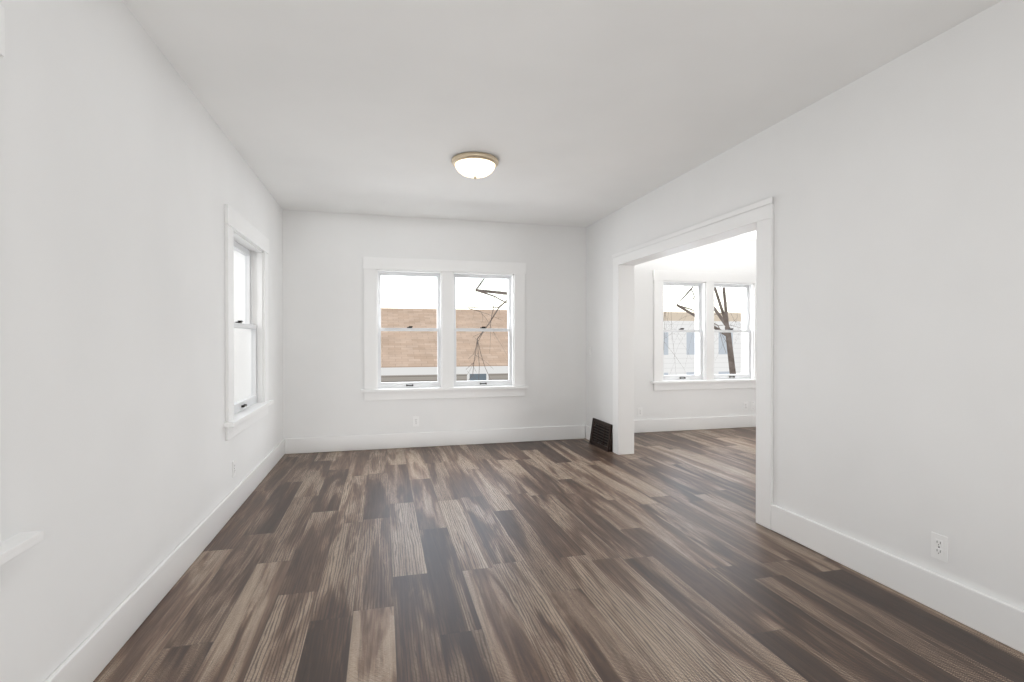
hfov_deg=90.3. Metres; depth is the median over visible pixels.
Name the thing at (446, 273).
window
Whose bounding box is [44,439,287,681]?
baseboard
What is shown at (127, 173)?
wall
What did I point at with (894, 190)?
wall
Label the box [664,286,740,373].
tree
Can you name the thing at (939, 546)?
outlet
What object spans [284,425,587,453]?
baseboard
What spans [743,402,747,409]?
outlet
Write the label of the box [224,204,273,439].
window
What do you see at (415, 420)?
outlet
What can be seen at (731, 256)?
wall
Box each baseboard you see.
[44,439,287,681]
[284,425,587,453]
[634,415,755,432]
[771,504,1023,653]
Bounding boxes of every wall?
[0,0,282,681]
[283,210,585,438]
[586,0,1023,609]
[634,239,755,419]
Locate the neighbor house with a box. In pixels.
[381,366,507,381]
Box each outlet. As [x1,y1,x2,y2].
[232,459,235,477]
[413,416,418,426]
[638,407,642,415]
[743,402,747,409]
[931,532,947,562]
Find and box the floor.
[93,427,1023,681]
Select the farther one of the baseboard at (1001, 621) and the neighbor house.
the neighbor house
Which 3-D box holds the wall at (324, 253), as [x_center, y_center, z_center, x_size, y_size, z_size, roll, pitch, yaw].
[-0.806,-0.101,6.075,3.523,2.650,0.250,0,0,-14]
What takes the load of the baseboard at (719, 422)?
attached to the wall at (731, 256)
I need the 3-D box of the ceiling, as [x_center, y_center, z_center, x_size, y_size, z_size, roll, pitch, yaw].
[2.116,-1.466,2.056,7.700,0.120,9.850,0,0,-14]
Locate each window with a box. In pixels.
[0,5,43,590]
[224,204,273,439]
[361,257,528,400]
[651,270,755,390]
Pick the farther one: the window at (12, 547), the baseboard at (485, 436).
the baseboard at (485, 436)
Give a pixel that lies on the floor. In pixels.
(663, 556)
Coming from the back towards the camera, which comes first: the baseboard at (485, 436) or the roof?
the roof
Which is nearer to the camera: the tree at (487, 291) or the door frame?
the door frame
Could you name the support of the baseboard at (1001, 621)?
attached to the wall at (894, 190)
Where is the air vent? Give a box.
[589,418,612,451]
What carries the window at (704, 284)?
in the wall at (731, 256)
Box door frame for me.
[612,197,773,529]
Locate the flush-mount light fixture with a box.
[451,152,498,178]
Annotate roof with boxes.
[381,308,507,367]
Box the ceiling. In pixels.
[122,0,1001,239]
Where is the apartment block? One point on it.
(679, 362)
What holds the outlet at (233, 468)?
attached to the wall at (127, 173)
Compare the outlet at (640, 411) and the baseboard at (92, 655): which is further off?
the outlet at (640, 411)
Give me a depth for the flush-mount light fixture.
3.87 m
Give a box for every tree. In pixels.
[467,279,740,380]
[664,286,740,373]
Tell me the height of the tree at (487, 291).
14.624 m
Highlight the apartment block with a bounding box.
[663,312,740,374]
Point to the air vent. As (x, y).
(601, 434)

